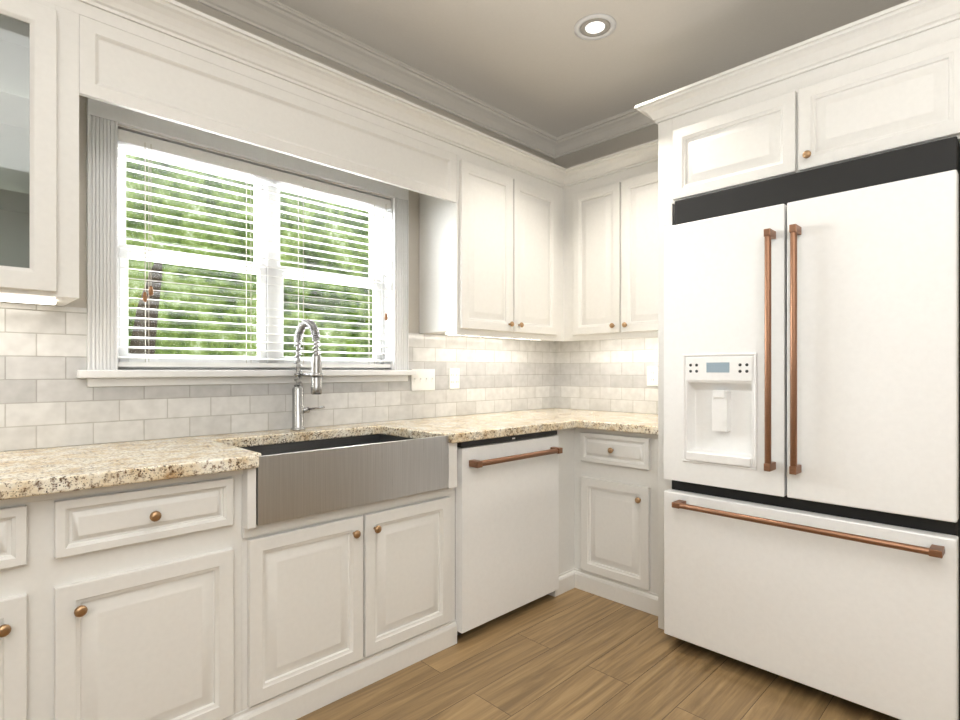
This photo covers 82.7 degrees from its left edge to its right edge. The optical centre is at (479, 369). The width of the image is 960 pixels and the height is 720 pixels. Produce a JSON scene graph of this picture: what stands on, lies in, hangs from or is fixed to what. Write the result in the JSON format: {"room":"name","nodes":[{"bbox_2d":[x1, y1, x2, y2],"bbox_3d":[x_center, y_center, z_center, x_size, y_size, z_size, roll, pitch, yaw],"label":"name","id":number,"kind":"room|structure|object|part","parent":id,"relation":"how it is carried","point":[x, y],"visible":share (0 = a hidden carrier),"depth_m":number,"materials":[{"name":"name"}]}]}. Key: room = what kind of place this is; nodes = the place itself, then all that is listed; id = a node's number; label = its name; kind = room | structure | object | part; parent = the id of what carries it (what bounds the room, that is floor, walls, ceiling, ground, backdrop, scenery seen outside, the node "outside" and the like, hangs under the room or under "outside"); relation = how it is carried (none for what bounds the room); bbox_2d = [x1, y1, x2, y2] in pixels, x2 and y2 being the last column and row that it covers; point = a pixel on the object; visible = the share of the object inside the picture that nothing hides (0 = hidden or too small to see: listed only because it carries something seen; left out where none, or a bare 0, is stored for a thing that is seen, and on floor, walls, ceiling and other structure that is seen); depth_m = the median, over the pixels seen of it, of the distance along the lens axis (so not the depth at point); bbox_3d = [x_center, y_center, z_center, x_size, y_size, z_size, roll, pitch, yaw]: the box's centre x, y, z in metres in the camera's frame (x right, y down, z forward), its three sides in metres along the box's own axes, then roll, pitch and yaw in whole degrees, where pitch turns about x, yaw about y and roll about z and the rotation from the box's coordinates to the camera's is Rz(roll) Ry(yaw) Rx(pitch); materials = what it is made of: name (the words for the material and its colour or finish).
{"room":"kitchen","nodes":[
{"label":"kitchen","id":0,"kind":"room"},
{"bbox_2d":[2,0,553,451],"bbox_3d":[-1.247,-0.195,2.196,4.800,2.750,0.160,0,0,-45],"label":"wall","id":1,"kind":"structure","parent":0,"point":[80,301],"depth_m":2.53,"materials":[{"name":"beige paint"}]},
{"bbox_2d":[77,97,416,386],"bbox_3d":[-0.931,-0.463,2.464,1.465,1.045,0.210,0,0,-45],"label":"window","id":2,"kind":"structure","parent":1,"relation":"in","point":[268,270],"depth_m":2.32,"materials":[{"name":"plastic"}]},
{"bbox_2d":[0,296,529,339],"bbox_3d":[-0.378,-0.204,2.047,3.430,0.032,0.930,0,0,-45],"label":"under-cabinet light","id":3,"kind":"object","parent":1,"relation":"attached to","point":[26,300],"visible":0.33,"depth_m":1.68,"materials":[{"name":"white plastic"}]},
{"bbox_2d":[0,302,555,451],"bbox_3d":[-0.802,0.023,2.513,3.719,0.484,0.010,0,0,-44],"label":"tile backsplash","id":4,"kind":"structure","parent":1,"relation":"attached to","point":[49,398],"depth_m":2.20,"materials":[{"name":"white tile"}]},
{"bbox_2d":[411,369,434,390],"bbox_3d":[-0.307,0.053,2.980,0.162,0.117,0.015,0,0,-44],"label":"outlet","id":5,"kind":"object","parent":4,"relation":"attached to","point":[422,379],"depth_m":2.98,"materials":[{"name":"grey plastic"}]},
{"bbox_2d":[449,368,458,388],"bbox_3d":[-0.148,0.049,3.142,0.077,0.118,0.007,0,0,-44],"label":"outlet","id":6,"kind":"object","parent":4,"relation":"attached to","point":[453,372],"depth_m":3.14,"materials":[{"name":"grey plastic"}]},
{"bbox_2d":[416,144,559,339],"bbox_3d":[0.070,-0.665,3.143,0.805,0.930,0.326,0,0,-45],"label":"upper cabinet","id":7,"kind":"object","parent":1,"relation":"attached to","point":[506,252],"depth_m":2.92,"materials":[{"name":"white paint"}]},
{"bbox_3d":[-1.435,-0.648,1.452,0.374,0.719,0.004,0,0,-44],"label":"glass door pane","id":8,"kind":"part","parent":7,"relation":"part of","materials":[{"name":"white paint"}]},
{"bbox_3d":[-1.434,-0.648,1.451,0.488,0.833,0.020,0,0,-44],"label":"glass door frame","id":9,"kind":"part","parent":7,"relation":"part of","materials":[{"name":"white paint"}]},
{"bbox_2d":[78,0,573,187],"bbox_3d":[-0.665,-1.170,2.168,3.390,0.080,0.076,0,0,-44],"label":"crown molding","id":10,"kind":"structure","parent":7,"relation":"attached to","point":[182,22],"depth_m":2.17,"materials":[{"name":"white paint"}]},
{"bbox_2d":[276,0,908,136],"bbox_3d":[0.422,-1.600,0.498,5.200,0.060,5.000,0,0,-45],"label":"ceiling","id":11,"kind":"structure","parent":0,"point":[540,64],"depth_m":2.60,"materials":[{"name":"beige paint"}]},
{"bbox_2d":[194,0,655,158],"bbox_3d":[0.422,-1.525,0.498,4.800,0.090,4.600,0,0,-45],"label":"crown molding","id":12,"kind":"structure","parent":11,"relation":"attached to","point":[287,23],"depth_m":2.87,"materials":[{"name":"beige paint"}]},
{"bbox_2d":[574,14,615,39],"bbox_3d":[0.527,-1.566,2.494,0.190,0.007,0.190,0,0,-45],"label":"recessed light","id":13,"kind":"object","parent":11,"relation":"in","point":[595,26],"visible":1,"depth_m":2.49,"materials":[{"name":"white paint"}]},
{"bbox_2d":[296,588,899,719],"bbox_3d":[0.422,1.210,0.498,5.200,0.060,5.000,0,0,-45],"label":"floor","id":14,"kind":"structure","parent":0,"point":[575,654],"depth_m":2.06,"materials":[{"name":"brown wood"}]},
{"bbox_2d":[0,494,47,719],"bbox_3d":[-1.531,0.743,1.367,0.613,0.874,0.616,0,0,-45],"label":"base cabinet","id":15,"kind":"object","parent":14,"relation":"on","point":[24,520],"depth_m":1.34,"materials":[{"name":"white paint"}]},
{"bbox_2d":[48,469,251,719],"bbox_3d":[-1.134,0.743,1.757,0.499,0.874,0.616,0,0,-45],"label":"base cabinet","id":16,"kind":"object","parent":14,"relation":"on","point":[202,597],"depth_m":1.54,"materials":[{"name":"white paint"}]},
{"bbox_2d":[0,408,611,499],"bbox_3d":[-0.571,0.285,2.276,3.717,0.040,0.667,0,0,-44],"label":"countertop","id":17,"kind":"structure","parent":16,"relation":"on","point":[33,472],"depth_m":1.77,"materials":[{"name":"stone"}]},
{"bbox_2d":[290,319,324,430],"bbox_3d":[-0.727,0.022,2.372,0.121,0.484,0.225,0,0,-45],"label":"faucet","id":18,"kind":"object","parent":17,"relation":"on","point":[299,409],"visible":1,"depth_m":2.38,"materials":[{"name":"silver metal"}]},
{"bbox_2d":[241,434,448,525],"bbox_3d":[-0.588,0.382,2.169,0.796,0.217,0.495,0,0,-45],"label":"sink","id":19,"kind":"object","parent":17,"relation":"in","point":[300,479],"visible":0.73,"depth_m":1.97,"materials":[{"name":"silver metal"}]},
{"bbox_2d":[252,488,456,719],"bbox_3d":[-0.643,0.853,2.239,0.878,0.655,0.616,0,0,-45],"label":"base cabinet","id":20,"kind":"object","parent":14,"relation":"on","point":[345,600],"depth_m":1.98,"materials":[{"name":"white paint"}]},
{"bbox_2d":[455,430,562,635],"bbox_3d":[-0.030,0.746,2.771,0.678,0.868,0.665,0,0,-45],"label":"dishwasher","id":21,"kind":"object","parent":14,"relation":"on","point":[507,524],"visible":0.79,"depth_m":2.52,"materials":[{"name":"white metal"}]},
{"bbox_3d":[0.184,0.405,2.553,0.600,0.028,0.054,0,0,-44],"label":"handle","id":22,"kind":"part","parent":21,"relation":"part of","materials":[{"name":"brown metal"}]},
{"bbox_2d":[548,428,571,596],"bbox_3d":[0.451,0.743,3.328,0.783,0.874,0.596,0,0,-45],"label":"base cabinet","id":23,"kind":"object","parent":14,"relation":"on","point":[565,435],"depth_m":2.91,"materials":[{"name":"white paint"}]},
{"bbox_2d":[572,428,657,615],"bbox_3d":[0.912,0.743,2.978,0.616,0.874,0.550,0,0,-45],"label":"base cabinet","id":24,"kind":"object","parent":14,"relation":"on","point":[615,473],"depth_m":2.77,"materials":[{"name":"white paint"}]},
{"bbox_2d":[576,412,657,434],"bbox_3d":[0.917,0.285,2.935,0.671,0.040,0.480,0,0,-44],"label":"countertop","id":25,"kind":"structure","parent":24,"relation":"on","point":[642,423],"depth_m":2.80,"materials":[{"name":"stone"}]},
{"bbox_2d":[658,19,959,629],"bbox_3d":[1.455,0.025,2.319,0.766,2.310,1.148,0,0,-45],"label":"cabinet","id":26,"kind":"object","parent":14,"relation":"on","point":[900,94],"visible":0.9,"depth_m":2.05,"materials":[{"name":"white paint"}]},
{"bbox_2d":[635,0,959,123],"bbox_3d":[1.446,-1.170,2.310,0.792,0.080,1.300,0,0,-45],"label":"crown molding","id":27,"kind":"structure","parent":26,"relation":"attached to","point":[897,22],"depth_m":2.02,"materials":[{"name":"white paint"}]},
{"bbox_3d":[1.221,-0.802,2.032,0.030,0.028,0.029,0,0,-44],"label":"knob","id":28,"kind":"part","parent":26,"relation":"part of","materials":[{"name":"gold metal"}]},
{"bbox_2d":[664,136,959,719],"bbox_3d":[1.377,0.221,2.247,0.867,1.919,0.945,0,0,-45],"label":"fridge","id":29,"kind":"object","parent":14,"relation":"on","point":[812,422],"visible":1,"depth_m":1.91,"materials":[{"name":"white metal"}]},
{"bbox_2d":[554,22,949,413],"bbox_3d":[2.134,-0.195,2.294,0.160,2.750,4.760,0,0,-45],"label":"wall","id":30,"kind":"structure","parent":0,"point":[626,141],"depth_m":3.49,"materials":[{"name":"beige paint"}]},
{"bbox_2d":[556,337,657,413],"bbox_3d":[0.934,0.033,3.394,0.010,0.463,1.110,0,0,-44],"label":"tile backsplash","id":31,"kind":"structure","parent":30,"relation":"attached to","point":[608,374],"depth_m":3.50,"materials":[{"name":"white tile"}]},
{"bbox_2d":[647,367,657,385],"bbox_3d":[1.037,0.038,3.276,0.007,0.115,0.070,0,0,-44],"label":"outlet","id":32,"kind":"object","parent":31,"relation":"attached to","point":[652,372],"depth_m":3.27,"materials":[{"name":"grey plastic"}]},
{"bbox_2d":[564,139,657,339],"bbox_3d":[0.894,-0.705,3.164,0.382,1.010,0.840,0,0,-45],"label":"upper cabinet","id":33,"kind":"object","parent":30,"relation":"attached to","point":[611,220],"depth_m":3.11,"materials":[{"name":"white paint"}]},
{"label":"outside","id":34,"kind":"structure","parent":0,"visible":0},
{"bbox_2d":[126,154,372,357],"bbox_3d":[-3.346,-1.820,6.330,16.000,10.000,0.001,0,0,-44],"label":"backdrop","id":35,"kind":"structure","parent":34,"point":[211,290],"depth_m":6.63,"materials":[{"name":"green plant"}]},
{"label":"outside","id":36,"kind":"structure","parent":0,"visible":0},
{"bbox_2d":[128,262,161,353],"bbox_3d":[-2.901,0.580,4.664,0.328,3.205,0.240,0,0,-45],"label":"trunk","id":37,"kind":"object","parent":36,"point":[141,342],"depth_m":4.65,"materials":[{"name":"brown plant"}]}
]}

